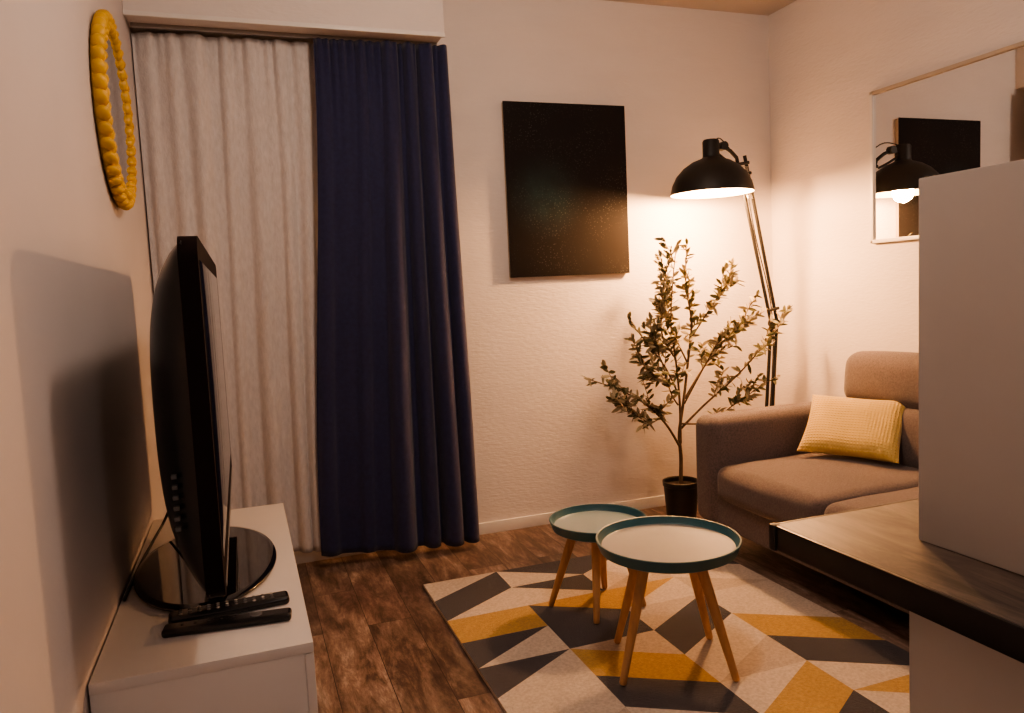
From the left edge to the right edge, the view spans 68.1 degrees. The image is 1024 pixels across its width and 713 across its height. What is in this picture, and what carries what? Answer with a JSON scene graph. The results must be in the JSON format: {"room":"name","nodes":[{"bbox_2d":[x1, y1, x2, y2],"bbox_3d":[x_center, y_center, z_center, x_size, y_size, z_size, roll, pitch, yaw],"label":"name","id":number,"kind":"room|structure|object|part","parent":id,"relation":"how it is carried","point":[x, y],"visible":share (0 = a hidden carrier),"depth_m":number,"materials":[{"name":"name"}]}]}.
{"room":"living room","nodes":[
{"label":"living room","id":0,"kind":"room"},
{"bbox_2d":[0,0,167,712],"bbox_3d":[-0.481,-0.107,0.224,0.100,2.500,5.960,-4,5,-19],"label":"wall","id":1,"kind":"structure","parent":0,"point":[81,492],"depth_m":1.43,"materials":[{"name":"paint"}]},
{"bbox_2d":[90,9,136,209],"bbox_3d":[-1.149,-0.705,2.194,0.041,0.552,0.552,-4,5,-19],"label":"round mirror","id":2,"kind":"object","parent":1,"relation":"attached to","point":[113,113],"visible":1,"depth_m":2.10,"materials":[{"name":"yellow plastic"}]},
{"bbox_2d":[105,32,130,189],"bbox_3d":[-1.156,-0.704,2.192,0.027,0.460,0.460,-4,5,-19],"label":"mirror glass","id":3,"kind":"object","parent":2,"relation":"attached to","point":[117,142],"depth_m":2.18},
{"bbox_2d":[296,501,908,712],"bbox_3d":[1.041,1.073,0.854,3.210,0.100,6.160,-4,5,-19],"label":"floor","id":4,"kind":"structure","parent":0,"point":[381,644],"depth_m":2.67,"materials":[{"name":"brown wood"}]},
{"bbox_2d":[88,503,317,712],"bbox_3d":[-0.776,0.780,2.023,0.406,0.450,1.140,-4,5,-19],"label":"tv stand","id":5,"kind":"object","parent":4,"relation":"on","point":[265,668],"visible":0.7,"depth_m":1.52,"materials":[{"name":"white paint"}]},
{"bbox_3d":[-0.597,0.798,1.494,0.388,0.368,0.020,-4,5,-19],"label":"panel","id":6,"kind":"part","parent":5,"relation":"part of","materials":[{"name":"white paint"}]},
{"bbox_2d":[122,236,276,611],"bbox_3d":[-0.828,0.149,1.970,0.357,0.820,1.240,-4,5,-19],"label":"television","id":7,"kind":"object","parent":5,"relation":"on","point":[209,560],"visible":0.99,"depth_m":1.43,"materials":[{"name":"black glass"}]},
{"bbox_3d":[-0.759,0.069,1.958,0.005,0.575,1.100,-4,5,-19],"label":"screen glass","id":8,"kind":"part","parent":7,"relation":"part of","materials":[{"name":"black glass"}]},
{"bbox_3d":[-0.757,0.412,2.015,0.014,0.008,1.120,-4,5,-19],"label":"silver trim","id":9,"kind":"part","parent":7,"relation":"part of","materials":[{"name":"metal"}]},
{"bbox_2d":[161,607,291,637],"bbox_3d":[-0.609,0.571,1.626,0.262,0.021,0.046,-4,5,-13],"label":"remote control","id":10,"kind":"object","parent":5,"relation":"on","point":[235,621],"visible":1,"depth_m":1.61,"materials":[{"name":"black plastic"}]},
{"bbox_2d":[168,591,289,623],"bbox_3d":[-0.633,0.564,1.702,0.255,0.023,0.050,-5,5,-22],"label":"remote control","id":11,"kind":"object","parent":5,"relation":"on","point":[245,604],"visible":0.97,"depth_m":1.69,"materials":[{"name":"black plastic"}]},
{"bbox_3d":[-0.498,0.767,1.819,0.018,0.366,0.566,-4,5,-19],"label":"door","id":12,"kind":"part","parent":5,"relation":"part of","materials":[{"name":"white paint"}]},
{"bbox_2d":[423,555,908,712],"bbox_3d":[0.527,0.914,2.309,1.205,0.012,1.820,-4,5,-19],"label":"area rug","id":13,"kind":"object","parent":4,"relation":"on","point":[791,653],"visible":0.78,"depth_m":2.35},
{"bbox_2d":[548,504,646,623],"bbox_3d":[0.308,0.725,2.675,0.345,0.320,0.344,-4,5,-19],"label":"side table","id":14,"kind":"object","parent":13,"relation":"on","point":[581,523],"visible":0.7,"depth_m":2.68,"materials":[{"name":"teal paint"}]},
{"bbox_3d":[0.182,0.752,2.683,0.117,0.276,0.033,-3,5,1],"label":"leg","id":15,"kind":"part","parent":14,"relation":"part of","materials":[{"name":"brown wood"}]},
{"bbox_3d":[0.286,0.758,2.570,0.032,0.274,0.104,-1,5,14],"label":"leg","id":16,"kind":"part","parent":14,"relation":"part of","materials":[{"name":"brown wood"}]},
{"bbox_2d":[549,504,646,542],"bbox_3d":[0.302,0.586,2.663,0.344,0.042,0.344,-4,5,-19],"label":"tray","id":17,"kind":"object","parent":14,"relation":"on","point":[581,523],"depth_m":2.72,"materials":[{"name":"teal paint"}]},
{"bbox_3d":[0.333,0.737,2.784,0.032,0.274,0.104,-1,5,14],"label":"leg","id":18,"kind":"part","parent":14,"relation":"part of","materials":[{"name":"brown wood"}]},
{"bbox_3d":[0.415,0.744,2.656,0.102,0.274,0.033,-1,5,13],"label":"leg","id":19,"kind":"part","parent":14,"relation":"part of","materials":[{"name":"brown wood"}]},
{"bbox_2d":[595,516,741,685],"bbox_3d":[0.468,0.723,2.253,0.424,0.382,0.424,-4,5,-19],"label":"side table","id":20,"kind":"object","parent":13,"relation":"on","point":[644,545],"visible":1,"depth_m":2.21,"materials":[{"name":"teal paint"}]},
{"bbox_3d":[0.364,0.742,2.346,0.124,0.337,0.033,1,6,40],"label":"leg","id":21,"kind":"part","parent":20,"relation":"part of","materials":[{"name":"brown wood"}]},
{"bbox_3d":[0.350,0.759,2.165,0.132,0.337,0.033,-6,6,-36],"label":"leg","id":22,"kind":"part","parent":20,"relation":"part of","materials":[{"name":"brown wood"}]},
{"bbox_2d":[595,516,741,573],"bbox_3d":[0.460,0.554,2.238,0.424,0.042,0.424,-4,5,-19],"label":"tray","id":23,"kind":"object","parent":20,"relation":"on","point":[652,544],"depth_m":2.24,"materials":[{"name":"teal paint"}]},
{"bbox_3d":[0.578,0.732,2.346,0.127,0.337,0.033,-7,6,-38],"label":"leg","id":24,"kind":"part","parent":20,"relation":"part of","materials":[{"name":"brown wood"}]},
{"bbox_3d":[0.584,0.748,2.160,0.131,0.337,0.033,1,6,38],"label":"leg","id":25,"kind":"part","parent":20,"relation":"part of","materials":[{"name":"brown wood"}]},
{"bbox_2d":[581,237,792,517],"bbox_3d":[0.823,0.118,3.564,1.131,1.352,0.382,-4,5,-19],"label":"tree","id":26,"kind":"object","parent":4,"relation":"on","point":[680,492],"visible":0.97,"depth_m":3.55,"materials":[{"name":"green plant"}]},
{"bbox_3d":[0.819,0.692,3.666,0.174,0.192,0.174,-4,5,-19],"label":"pot","id":27,"kind":"part","parent":26,"relation":"part of","materials":[{"name":"black plastic"}]},
{"bbox_2d":[670,138,779,406],"bbox_3d":[1.071,-0.128,3.614,0.618,1.810,0.380,-4,5,-19],"label":"floor lamp","id":28,"kind":"object","parent":4,"relation":"on","point":[714,175],"visible":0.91,"depth_m":3.53,"materials":[{"name":"metal"}]},
{"bbox_3d":[0.924,-0.879,3.508,0.380,0.246,0.380,-4,5,-19],"label":"lamp shade","id":29,"kind":"part","parent":28,"relation":"part of","materials":[{"name":"black metal"}]},
{"bbox_3d":[1.172,-0.551,3.663,0.233,0.799,0.017,-6,6,-30],"label":"rod","id":30,"kind":"part","parent":28,"relation":"part of","materials":[{"name":"metal"}]},
{"bbox_3d":[1.209,-0.564,3.675,0.223,0.802,0.017,-6,6,-31],"label":"rod","id":31,"kind":"part","parent":28,"relation":"part of","materials":[{"name":"metal"}]},
{"bbox_3d":[1.264,0.282,3.765,0.112,0.892,0.017,-6,6,-32],"label":"rod","id":32,"kind":"part","parent":28,"relation":"part of","materials":[{"name":"metal"}]},
{"bbox_3d":[1.299,0.270,3.777,0.107,0.890,0.017,-6,6,-32],"label":"rod","id":33,"kind":"part","parent":28,"relation":"part of","materials":[{"name":"metal"}]},
{"bbox_2d":[696,351,918,613],"bbox_3d":[1.442,0.432,2.711,0.887,0.817,1.541,-4,5,-19],"label":"sofa","id":34,"kind":"object","parent":4,"relation":"on","point":[752,475],"visible":0.41,"depth_m":3.00,"materials":[{"name":"fabric"}]},
{"bbox_3d":[1.217,0.453,3.361,0.872,0.476,0.171,-4,5,-19],"label":"arm","id":35,"kind":"part","parent":34,"relation":"part of","materials":[{"name":"fabric"}]},
{"bbox_3d":[1.460,0.644,2.732,0.830,0.170,1.500,-4,5,-19],"label":"frame","id":36,"kind":"part","parent":34,"relation":"part of","materials":[{"name":"wood"}]},
{"bbox_2d":[717,453,918,522],"bbox_3d":[1.249,0.519,2.971,0.684,0.198,0.611,-4,5,-19],"label":"seat cushion","id":37,"kind":"object","parent":34,"relation":"on","point":[752,487],"depth_m":2.87,"materials":[{"name":"fabric"}]},
{"bbox_2d":[797,394,905,463],"bbox_3d":[1.385,0.287,3.074,0.391,0.225,0.213,1,6,38],"label":"throw pillow","id":38,"kind":"object","parent":34,"relation":"on","point":[843,426],"visible":0.94,"depth_m":3.02,"materials":[{"name":"yellow fabric"}]},
{"bbox_2d":[824,487,918,514],"bbox_3d":[1.454,0.559,2.400,0.684,0.198,0.611,-4,5,-19],"label":"seat cushion","id":39,"kind":"object","parent":34,"relation":"on","point":[868,499],"depth_m":2.54,"materials":[{"name":"fabric"}]},
{"bbox_2d":[897,408,918,468],"bbox_3d":[1.593,0.326,3.081,0.220,0.280,0.608,4,2,-20],"label":"cushion","id":40,"kind":"object","parent":34,"relation":"on","point":[909,442],"depth_m":2.94,"materials":[{"name":"fabric"}]},
{"bbox_2d":[769,498,1023,712],"bbox_3d":[0.943,0.641,0.961,0.780,0.750,0.883,-4,5,-19],"label":"desk","id":41,"kind":"object","parent":4,"relation":"on","point":[966,614],"visible":0.92,"depth_m":1.03,"materials":[{"name":"brown wood"}]},
{"bbox_3d":[0.732,0.683,0.812,0.042,0.711,0.700,-4,5,-19],"label":"support panel","id":42,"kind":"part","parent":41,"relation":"part of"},
{"bbox_2d":[919,159,1023,575],"bbox_3d":[0.969,0.011,0.850,0.574,0.519,0.700,-4,5,-19],"label":"base cabinet","id":43,"kind":"object","parent":41,"relation":"on","point":[971,221],"visible":1,"depth_m":1.00,"materials":[{"name":"white wood"}]},
{"bbox_2d":[437,0,774,522],"bbox_3d":[-0.042,-0.420,3.587,3.210,2.500,0.100,-4,5,-19],"label":"wall","id":44,"kind":"structure","parent":0,"point":[546,440],"depth_m":3.71,"materials":[{"name":"paint"}]},
{"bbox_2d":[122,0,444,45],"bbox_3d":[-0.886,-1.433,3.023,1.195,0.308,0.255,-4,5,-19],"label":"valance","id":45,"kind":"object","parent":44,"relation":"attached to","point":[416,22],"visible":0.87,"depth_m":2.96,"materials":[{"name":"paint"}]},
{"bbox_2d":[131,32,320,552],"bbox_3d":[-1.061,-0.210,3.078,0.717,2.115,0.069,-4,5,-19],"label":"curtain","id":46,"kind":"object","parent":45,"relation":"hanging from","point":[228,126],"visible":0.62,"depth_m":3.08,"materials":[{"name":"fabric"}]},
{"bbox_3d":[-0.877,-1.288,3.037,1.180,0.015,0.015,-4,5,-19],"label":"curtain rail","id":47,"kind":"part","parent":45,"relation":"part of","materials":[{"name":"metal"}]},
{"bbox_2d":[313,37,479,556],"bbox_3d":[-0.513,-0.222,3.184,0.694,2.158,0.096,-4,5,-19],"label":"curtain","id":48,"kind":"object","parent":45,"relation":"hanging from","point":[396,452],"visible":1,"depth_m":3.20,"materials":[{"name":"fabric"}]},
{"bbox_2d":[294,495,697,563],"bbox_3d":[0.034,0.800,3.639,3.010,0.055,0.014,-4,5,-19],"label":"baseboard","id":49,"kind":"structure","parent":44,"relation":"attached to","point":[655,501],"depth_m":3.63,"materials":[{"name":"white wood"}]},
{"bbox_2d":[501,101,629,277],"bbox_3d":[0.264,-0.790,3.603,0.624,0.804,0.028,-4,5,-19],"label":"painting","id":50,"kind":"object","parent":44,"relation":"attached to","point":[565,171],"visible":1,"depth_m":3.58,"materials":[{"name":"black wood"}]},
{"bbox_2d":[605,0,795,15],"bbox_3d":[0.920,-1.514,0.629,3.210,0.100,6.160,-4,5,-19],"label":"ceiling","id":51,"kind":"structure","parent":0,"point":[758,7],"depth_m":3.75,"materials":[{"name":"paint"}]},
{"bbox_2d":[768,0,1023,404],"bbox_3d":[2.443,-0.334,1.259,0.100,2.500,5.960,-4,5,-19],"label":"wall","id":52,"kind":"structure","parent":0,"point":[848,294],"depth_m":3.56,"materials":[{"name":"paint"}]},
{"bbox_2d":[870,41,1023,243],"bbox_3d":[1.835,-0.787,2.692,0.021,0.660,1.420,-4,5,-19],"label":"wall mirror","id":53,"kind":"object","parent":52,"relation":"attached to","point":[967,114],"visible":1,"depth_m":3.03,"materials":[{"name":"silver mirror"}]},
{"bbox_3d":[1.598,-0.833,3.351,0.021,0.660,0.016,-4,5,-19],"label":"frame","id":54,"kind":"part","parent":53,"relation":"part of","materials":[{"name":"white wood"}]},
{"bbox_3d":[1.850,-0.467,2.720,0.021,0.016,1.420,-4,5,-19],"label":"frame","id":55,"kind":"part","parent":53,"relation":"part of","materials":[{"name":"white wood"}]},
{"bbox_3d":[1.820,-1.107,2.664,0.021,0.016,1.420,-4,5,-19],"label":"frame","id":56,"kind":"part","parent":53,"relation":"part of","materials":[{"name":"brown wood"}]}
]}

